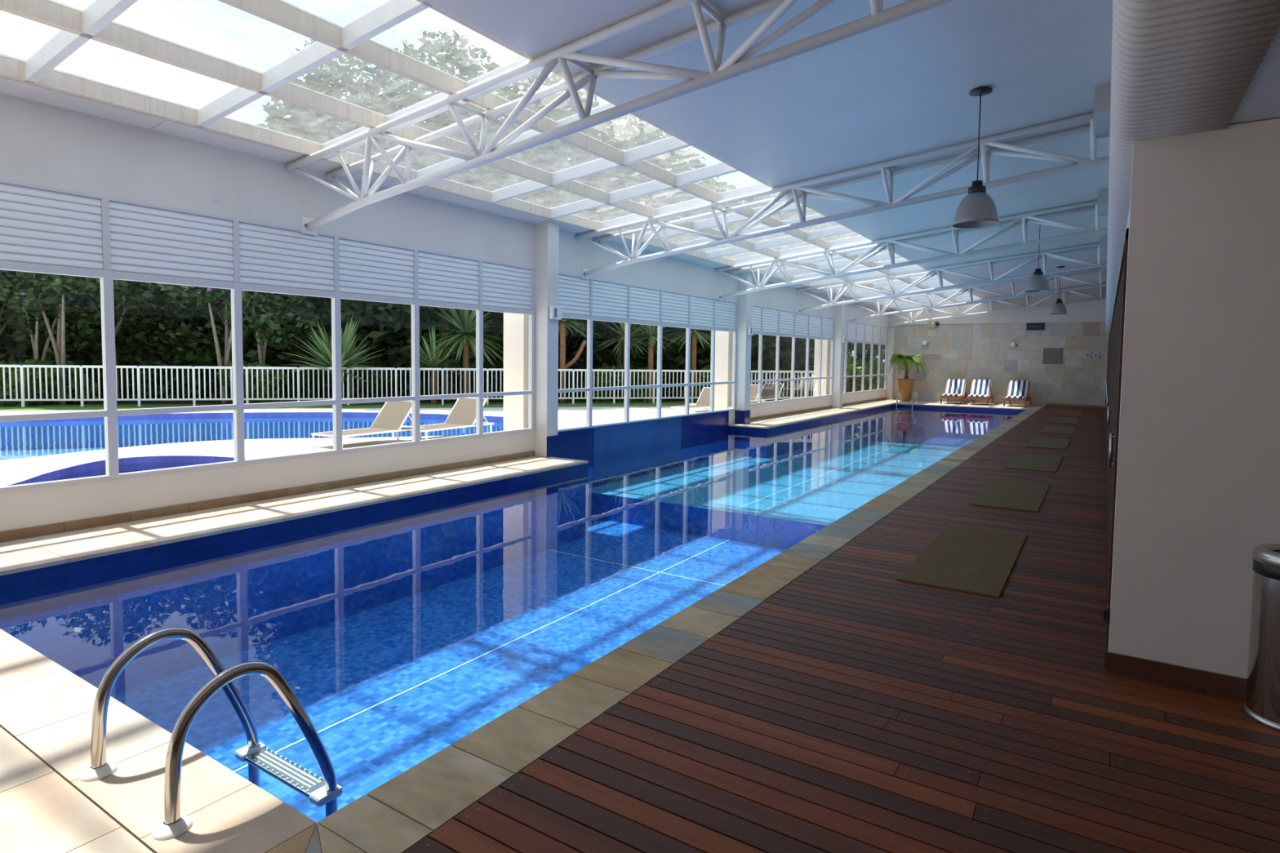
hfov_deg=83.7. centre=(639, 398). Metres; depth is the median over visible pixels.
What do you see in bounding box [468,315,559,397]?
shrub
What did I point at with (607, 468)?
tile panel
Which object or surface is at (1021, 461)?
floor mat
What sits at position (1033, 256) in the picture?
roof truss
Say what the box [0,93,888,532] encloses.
wall
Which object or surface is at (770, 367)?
shrub
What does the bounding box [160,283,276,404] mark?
tree
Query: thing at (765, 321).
window
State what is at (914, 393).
pool ladder
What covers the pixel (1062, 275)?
roof truss
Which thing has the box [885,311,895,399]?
column
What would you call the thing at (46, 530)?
baseboard
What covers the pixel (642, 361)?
shrub
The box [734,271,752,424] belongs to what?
column
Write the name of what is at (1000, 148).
roof truss
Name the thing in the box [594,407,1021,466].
pool water
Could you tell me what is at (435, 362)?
yucca
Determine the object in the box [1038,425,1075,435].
floor mat
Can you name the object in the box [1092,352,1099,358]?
switch box
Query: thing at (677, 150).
tree
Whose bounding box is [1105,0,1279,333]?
ceiling
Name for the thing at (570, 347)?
shrub
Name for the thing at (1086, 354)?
switch box
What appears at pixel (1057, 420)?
floor mat
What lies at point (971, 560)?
floor mat
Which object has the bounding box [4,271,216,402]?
tree
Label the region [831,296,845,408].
column
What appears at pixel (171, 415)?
basin
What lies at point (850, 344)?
tree
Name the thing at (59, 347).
tree
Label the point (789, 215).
tree
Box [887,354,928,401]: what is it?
potted palm
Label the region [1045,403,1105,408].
baseboard
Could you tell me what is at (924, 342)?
wall lamp
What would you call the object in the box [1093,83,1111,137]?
beam
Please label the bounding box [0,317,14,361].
shrub
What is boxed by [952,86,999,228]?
pendant lamp
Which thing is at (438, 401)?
ground
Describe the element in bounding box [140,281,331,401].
tree
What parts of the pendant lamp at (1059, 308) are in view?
lamp shade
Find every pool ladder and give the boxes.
[79,627,342,840]
[895,391,917,408]
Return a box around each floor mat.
[897,524,1027,598]
[968,478,1050,512]
[1004,453,1062,472]
[1025,436,1071,449]
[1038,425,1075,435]
[1048,417,1079,424]
[1055,411,1082,416]
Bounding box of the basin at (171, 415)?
[28,412,503,422]
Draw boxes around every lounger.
[311,400,424,448]
[396,397,493,440]
[671,386,710,415]
[750,384,764,401]
[756,382,786,401]
[940,378,968,404]
[965,379,993,405]
[1003,380,1031,407]
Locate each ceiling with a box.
[428,0,1112,297]
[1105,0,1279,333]
[1229,26,1279,124]
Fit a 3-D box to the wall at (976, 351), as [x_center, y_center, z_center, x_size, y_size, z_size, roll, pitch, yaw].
[15.069,-2.185,26.263,11.850,5.100,0.310,3,4,33]
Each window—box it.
[0,178,534,492]
[557,272,737,431]
[750,304,834,404]
[842,320,888,394]
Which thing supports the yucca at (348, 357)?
on the lawn at (446, 405)
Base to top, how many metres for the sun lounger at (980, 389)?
0.913 m
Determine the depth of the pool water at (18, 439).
15.43 m
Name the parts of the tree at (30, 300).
crown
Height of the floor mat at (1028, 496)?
0.016 m
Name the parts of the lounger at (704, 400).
seat, backrest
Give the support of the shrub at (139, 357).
on the ground at (438, 401)
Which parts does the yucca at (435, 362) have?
crown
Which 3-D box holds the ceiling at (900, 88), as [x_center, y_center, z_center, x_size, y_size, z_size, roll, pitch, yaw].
[6.758,-3.399,9.947,8.150,1.019,36.700,3,4,33]
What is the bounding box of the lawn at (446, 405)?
[0,401,762,410]
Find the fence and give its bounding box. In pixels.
[0,364,813,407]
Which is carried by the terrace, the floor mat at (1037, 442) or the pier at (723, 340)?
the pier at (723, 340)
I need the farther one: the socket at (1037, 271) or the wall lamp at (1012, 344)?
the wall lamp at (1012, 344)
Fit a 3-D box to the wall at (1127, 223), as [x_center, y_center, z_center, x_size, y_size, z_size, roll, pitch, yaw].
[9.575,-0.489,14.415,0.150,2.700,25.780,3,4,33]
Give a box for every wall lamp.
[922,340,928,345]
[1009,342,1017,346]
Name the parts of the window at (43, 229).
louvre panel, louvre panel, louvre panel, louvre panel, louvre panel, louvre panel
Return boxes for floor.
[0,399,1044,852]
[404,405,1279,852]
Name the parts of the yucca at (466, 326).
crown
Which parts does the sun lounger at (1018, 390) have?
frame, backrest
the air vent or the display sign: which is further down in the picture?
the air vent
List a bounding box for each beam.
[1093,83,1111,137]
[1097,187,1108,216]
[1099,235,1107,253]
[1100,266,1106,276]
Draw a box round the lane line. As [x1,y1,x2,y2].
[233,462,854,772]
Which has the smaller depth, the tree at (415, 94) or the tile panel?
the tile panel
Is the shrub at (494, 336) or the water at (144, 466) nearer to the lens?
the water at (144, 466)
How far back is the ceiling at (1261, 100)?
2.93 m
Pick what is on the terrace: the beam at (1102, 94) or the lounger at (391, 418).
the lounger at (391, 418)
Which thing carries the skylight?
attached to the ceiling at (900, 88)
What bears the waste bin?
on the floor at (857, 708)
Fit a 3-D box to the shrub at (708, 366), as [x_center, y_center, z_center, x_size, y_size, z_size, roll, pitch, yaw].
[2.667,-0.513,26.713,1.928,1.584,2.803,2,4,25]
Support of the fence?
on the lawn at (446, 405)
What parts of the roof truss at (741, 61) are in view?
wall plate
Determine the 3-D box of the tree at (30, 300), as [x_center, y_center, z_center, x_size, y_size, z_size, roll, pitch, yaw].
[-18.273,-2.299,21.522,3.199,5.002,3.025,0,3,-7]
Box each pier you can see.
[503,312,528,431]
[714,330,733,410]
[813,339,831,395]
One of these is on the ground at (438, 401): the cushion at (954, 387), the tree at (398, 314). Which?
the tree at (398, 314)
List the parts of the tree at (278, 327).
crown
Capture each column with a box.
[533,221,559,457]
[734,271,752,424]
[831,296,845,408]
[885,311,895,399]
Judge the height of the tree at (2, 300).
7.053 m
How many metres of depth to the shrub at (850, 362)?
30.11 m
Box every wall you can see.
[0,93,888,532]
[893,286,1109,405]
[1102,118,1279,697]
[1110,207,1129,327]
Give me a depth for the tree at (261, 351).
22.48 m
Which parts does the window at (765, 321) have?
louvre panel, louvre panel, louvre panel, louvre panel, louvre panel, louvre panel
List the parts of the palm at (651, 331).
crown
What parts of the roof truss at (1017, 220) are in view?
wall plate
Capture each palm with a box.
[558,317,597,403]
[592,320,668,401]
[617,324,681,402]
[662,328,711,396]
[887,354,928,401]
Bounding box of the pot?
[897,378,915,401]
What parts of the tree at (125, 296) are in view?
crown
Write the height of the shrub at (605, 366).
1.584 m
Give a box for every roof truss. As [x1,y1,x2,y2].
[285,0,953,235]
[576,111,1109,279]
[715,200,1107,301]
[796,242,1106,314]
[850,267,1106,322]
[886,282,1106,328]
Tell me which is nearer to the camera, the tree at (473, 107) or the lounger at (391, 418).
the lounger at (391, 418)
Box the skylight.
[0,0,982,309]
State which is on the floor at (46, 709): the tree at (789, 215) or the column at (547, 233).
the column at (547, 233)
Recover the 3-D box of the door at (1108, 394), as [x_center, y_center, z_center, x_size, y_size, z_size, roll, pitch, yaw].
[6.853,-0.054,10.428,0.075,2.170,3.080,3,4,33]
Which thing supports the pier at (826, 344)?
on the terrace
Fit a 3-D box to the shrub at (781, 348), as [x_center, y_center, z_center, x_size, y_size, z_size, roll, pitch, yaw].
[5.645,-2.300,35.847,6.748,5.910,2.862,0,3,-15]
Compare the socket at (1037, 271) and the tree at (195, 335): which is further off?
the tree at (195, 335)
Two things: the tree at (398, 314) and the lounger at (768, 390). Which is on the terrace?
the lounger at (768, 390)
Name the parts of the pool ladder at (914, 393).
handrail, handrail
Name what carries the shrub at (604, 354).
on the ground at (438, 401)
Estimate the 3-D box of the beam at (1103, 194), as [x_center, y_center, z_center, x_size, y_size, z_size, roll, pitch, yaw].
[7.725,-3.269,11.861,0.200,0.302,0.990,3,4,33]
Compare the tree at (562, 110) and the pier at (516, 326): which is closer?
the pier at (516, 326)
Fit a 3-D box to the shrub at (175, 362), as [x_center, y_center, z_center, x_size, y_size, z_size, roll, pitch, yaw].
[-14.031,-1.304,25.669,4.999,3.940,2.202,0,3,-15]
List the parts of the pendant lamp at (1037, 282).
lamp shade, cord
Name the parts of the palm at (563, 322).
crown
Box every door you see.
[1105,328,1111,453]
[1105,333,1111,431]
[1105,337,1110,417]
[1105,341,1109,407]
[1106,263,1124,605]
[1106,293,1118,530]
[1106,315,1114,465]
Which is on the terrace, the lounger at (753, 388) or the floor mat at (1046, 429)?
the lounger at (753, 388)
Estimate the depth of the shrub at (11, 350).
23.15 m
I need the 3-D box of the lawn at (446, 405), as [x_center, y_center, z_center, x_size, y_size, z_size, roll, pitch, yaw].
[-6.959,0.203,22.857,20.997,0.001,24.387,3,4,33]
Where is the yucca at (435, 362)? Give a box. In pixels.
[398,324,471,403]
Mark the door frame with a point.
(1124, 258)
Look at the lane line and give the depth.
6.92 m
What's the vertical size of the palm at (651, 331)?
3.658 m
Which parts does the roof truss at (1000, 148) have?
wall plate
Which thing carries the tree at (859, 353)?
on the ground at (438, 401)
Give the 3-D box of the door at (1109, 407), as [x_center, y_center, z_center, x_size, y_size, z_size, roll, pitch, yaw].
[5.132,0.073,7.781,0.075,2.170,3.080,3,4,33]
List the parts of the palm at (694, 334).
crown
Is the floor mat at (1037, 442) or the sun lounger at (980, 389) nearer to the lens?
the floor mat at (1037, 442)
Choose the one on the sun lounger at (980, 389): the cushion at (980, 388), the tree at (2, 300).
the cushion at (980, 388)
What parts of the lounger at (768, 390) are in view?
backrest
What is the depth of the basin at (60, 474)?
10.46 m
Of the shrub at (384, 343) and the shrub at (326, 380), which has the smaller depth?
the shrub at (326, 380)
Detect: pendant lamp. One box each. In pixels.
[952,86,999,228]
[1024,222,1049,292]
[1049,266,1067,314]
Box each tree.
[0,269,102,354]
[0,270,100,364]
[0,270,100,404]
[0,300,55,359]
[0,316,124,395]
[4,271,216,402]
[78,284,279,386]
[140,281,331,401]
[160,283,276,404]
[204,297,411,384]
[213,288,307,366]
[256,38,431,398]
[314,297,503,377]
[353,28,553,400]
[426,106,548,392]
[462,57,619,219]
[471,214,618,373]
[543,113,710,396]
[614,119,700,195]
[634,211,814,377]
[642,170,786,388]
[744,181,864,393]
[785,230,862,386]
[795,243,903,377]
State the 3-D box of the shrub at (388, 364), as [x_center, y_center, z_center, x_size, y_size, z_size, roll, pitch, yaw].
[-8.035,-1.333,27.463,4.999,3.940,2.201,0,3,-15]
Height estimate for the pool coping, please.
0.032 m
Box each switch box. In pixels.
[1084,351,1090,358]
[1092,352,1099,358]
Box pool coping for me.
[266,408,1038,852]
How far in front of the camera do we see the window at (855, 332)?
26.38 m
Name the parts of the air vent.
slat panel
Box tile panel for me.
[593,417,681,487]
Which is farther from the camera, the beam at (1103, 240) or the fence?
the fence
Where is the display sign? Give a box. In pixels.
[1026,323,1044,329]
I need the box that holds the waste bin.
[1242,543,1279,731]
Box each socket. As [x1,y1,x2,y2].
[968,180,986,194]
[1032,268,1043,275]
[1055,298,1062,303]
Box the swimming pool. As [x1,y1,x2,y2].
[0,404,1025,825]
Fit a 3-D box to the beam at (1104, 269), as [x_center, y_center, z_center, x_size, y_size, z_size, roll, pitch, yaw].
[13.249,-3.677,20.355,0.200,0.302,0.990,3,4,33]
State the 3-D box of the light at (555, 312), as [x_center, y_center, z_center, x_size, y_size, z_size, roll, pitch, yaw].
[-1.298,-1.323,11.072,0.073,0.200,0.250,3,4,33]
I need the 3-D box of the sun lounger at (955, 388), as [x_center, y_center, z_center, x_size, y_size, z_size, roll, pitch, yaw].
[11.941,-0.273,27.111,0.730,0.913,1.750,3,4,32]
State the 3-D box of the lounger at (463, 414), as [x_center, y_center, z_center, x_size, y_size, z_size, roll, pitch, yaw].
[-3.670,0.384,13.602,0.752,0.736,1.832,2,4,29]
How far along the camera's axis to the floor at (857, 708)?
3.00 m
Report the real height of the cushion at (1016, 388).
0.613 m
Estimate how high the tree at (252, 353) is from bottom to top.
8.336 m
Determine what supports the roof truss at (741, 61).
attached to the wall at (42, 144)
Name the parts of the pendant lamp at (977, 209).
lamp shade, cord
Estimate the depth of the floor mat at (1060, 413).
21.87 m
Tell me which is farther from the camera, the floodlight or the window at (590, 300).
the floodlight
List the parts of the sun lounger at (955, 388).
frame, backrest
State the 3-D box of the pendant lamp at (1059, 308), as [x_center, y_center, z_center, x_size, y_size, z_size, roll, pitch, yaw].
[11.735,-3.014,19.981,0.432,1.314,0.432,3,4,33]
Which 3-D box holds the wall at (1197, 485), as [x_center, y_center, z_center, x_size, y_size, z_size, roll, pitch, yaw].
[4.064,0.126,2.558,3.955,2.660,0.138,3,4,33]
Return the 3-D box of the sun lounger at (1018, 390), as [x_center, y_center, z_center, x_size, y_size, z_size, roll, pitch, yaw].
[13.724,-0.188,25.956,0.730,0.913,1.750,3,4,34]
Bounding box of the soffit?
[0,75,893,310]
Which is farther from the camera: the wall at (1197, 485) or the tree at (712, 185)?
the tree at (712, 185)
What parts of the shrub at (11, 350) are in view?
crown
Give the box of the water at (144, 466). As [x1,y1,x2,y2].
[66,462,211,475]
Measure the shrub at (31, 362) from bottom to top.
1.584 m
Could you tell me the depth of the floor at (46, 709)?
2.81 m
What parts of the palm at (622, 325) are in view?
crown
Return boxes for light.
[549,306,562,319]
[747,326,754,335]
[842,336,845,342]
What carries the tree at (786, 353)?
on the ground at (438, 401)
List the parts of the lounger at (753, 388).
backrest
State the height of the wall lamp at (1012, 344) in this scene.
0.194 m
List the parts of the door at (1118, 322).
handle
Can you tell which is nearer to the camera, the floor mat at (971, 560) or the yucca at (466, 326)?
the floor mat at (971, 560)
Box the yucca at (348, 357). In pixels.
[259,312,395,383]
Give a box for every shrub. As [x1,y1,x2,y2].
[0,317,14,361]
[0,329,134,397]
[0,358,98,406]
[80,303,211,399]
[168,309,323,398]
[216,360,287,404]
[281,297,394,398]
[319,328,388,389]
[365,315,493,398]
[383,336,502,392]
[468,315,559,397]
[498,330,586,386]
[558,321,637,397]
[586,362,657,402]
[614,323,699,396]
[678,342,789,396]
[681,364,710,402]
[751,337,810,392]
[842,355,884,392]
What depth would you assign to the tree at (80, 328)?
22.15 m
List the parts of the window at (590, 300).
louvre panel, louvre panel, louvre panel, louvre panel, louvre panel, louvre panel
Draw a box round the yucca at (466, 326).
[419,307,503,393]
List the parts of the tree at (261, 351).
crown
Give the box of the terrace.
[0,406,710,486]
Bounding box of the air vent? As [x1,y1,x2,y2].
[1042,348,1062,364]
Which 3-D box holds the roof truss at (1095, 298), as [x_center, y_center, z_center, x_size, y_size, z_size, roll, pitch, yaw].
[13.152,-3.414,26.919,7.425,1.475,0.532,3,4,33]
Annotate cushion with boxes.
[942,378,965,395]
[967,379,991,397]
[1005,380,1029,398]
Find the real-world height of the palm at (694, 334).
3.993 m
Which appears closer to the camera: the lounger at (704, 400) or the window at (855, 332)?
the lounger at (704, 400)
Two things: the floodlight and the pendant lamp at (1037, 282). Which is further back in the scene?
the floodlight
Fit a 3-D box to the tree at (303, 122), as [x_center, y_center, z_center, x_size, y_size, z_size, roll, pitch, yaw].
[-10.196,-6.250,25.148,6.601,12.678,7.381,0,3,-12]
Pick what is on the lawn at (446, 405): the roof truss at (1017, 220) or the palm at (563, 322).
the palm at (563, 322)
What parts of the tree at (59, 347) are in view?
crown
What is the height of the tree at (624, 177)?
11.254 m
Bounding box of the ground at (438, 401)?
[66,379,813,404]
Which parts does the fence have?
railing panel, post, railing panel, post, railing panel, post, railing panel, post, railing panel, post, railing panel, post, railing panel, post, railing panel, post, railing panel, post, railing panel, post, railing panel, railing panel, post, railing panel, post, railing panel, post, railing panel, post, railing panel, railing panel, post, railing panel, post, railing panel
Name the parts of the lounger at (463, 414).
leg, seat, backrest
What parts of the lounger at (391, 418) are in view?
leg, seat, backrest, leg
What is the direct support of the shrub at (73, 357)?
on the ground at (438, 401)
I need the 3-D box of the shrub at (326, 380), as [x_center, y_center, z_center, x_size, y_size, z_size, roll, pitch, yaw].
[-11.158,-1.933,26.677,4.115,4.295,2.198,0,3,-15]
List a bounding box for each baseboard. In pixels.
[0,397,885,542]
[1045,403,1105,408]
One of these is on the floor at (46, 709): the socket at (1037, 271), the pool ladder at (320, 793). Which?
the pool ladder at (320, 793)
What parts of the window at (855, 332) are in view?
louvre panel, louvre panel, louvre panel, louvre panel, louvre panel, louvre panel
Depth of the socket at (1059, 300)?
19.94 m
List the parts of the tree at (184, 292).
crown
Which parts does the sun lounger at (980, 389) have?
frame, backrest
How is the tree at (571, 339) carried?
on the ground at (438, 401)
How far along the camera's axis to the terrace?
12.20 m
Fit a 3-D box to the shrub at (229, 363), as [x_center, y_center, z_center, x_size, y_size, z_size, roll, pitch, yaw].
[-12.343,-0.465,22.675,1.928,1.584,2.803,-2,4,-40]
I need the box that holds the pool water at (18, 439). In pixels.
[0,417,503,460]
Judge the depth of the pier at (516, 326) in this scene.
11.30 m
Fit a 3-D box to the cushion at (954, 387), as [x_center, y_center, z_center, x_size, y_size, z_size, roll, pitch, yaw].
[11.832,-0.414,26.928,0.620,0.613,1.275,3,4,32]
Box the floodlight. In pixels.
[928,320,938,327]
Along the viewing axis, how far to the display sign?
26.34 m
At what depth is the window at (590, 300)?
13.68 m
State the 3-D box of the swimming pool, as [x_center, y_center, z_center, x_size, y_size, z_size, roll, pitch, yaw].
[3.782,1.186,14.726,5.332,1.485,26.029,3,4,33]
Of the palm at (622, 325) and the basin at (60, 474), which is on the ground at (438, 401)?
the palm at (622, 325)
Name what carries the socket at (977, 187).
attached to the pendant lamp at (977, 209)
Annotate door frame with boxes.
[1105,228,1128,651]
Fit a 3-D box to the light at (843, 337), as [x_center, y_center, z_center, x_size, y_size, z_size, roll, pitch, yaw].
[6.664,-1.910,23.314,0.073,0.200,0.250,3,4,33]
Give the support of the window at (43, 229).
in the wall at (42, 144)
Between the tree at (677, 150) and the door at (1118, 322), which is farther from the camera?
the tree at (677, 150)
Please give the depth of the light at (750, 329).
17.09 m
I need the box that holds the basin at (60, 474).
[4,455,247,486]

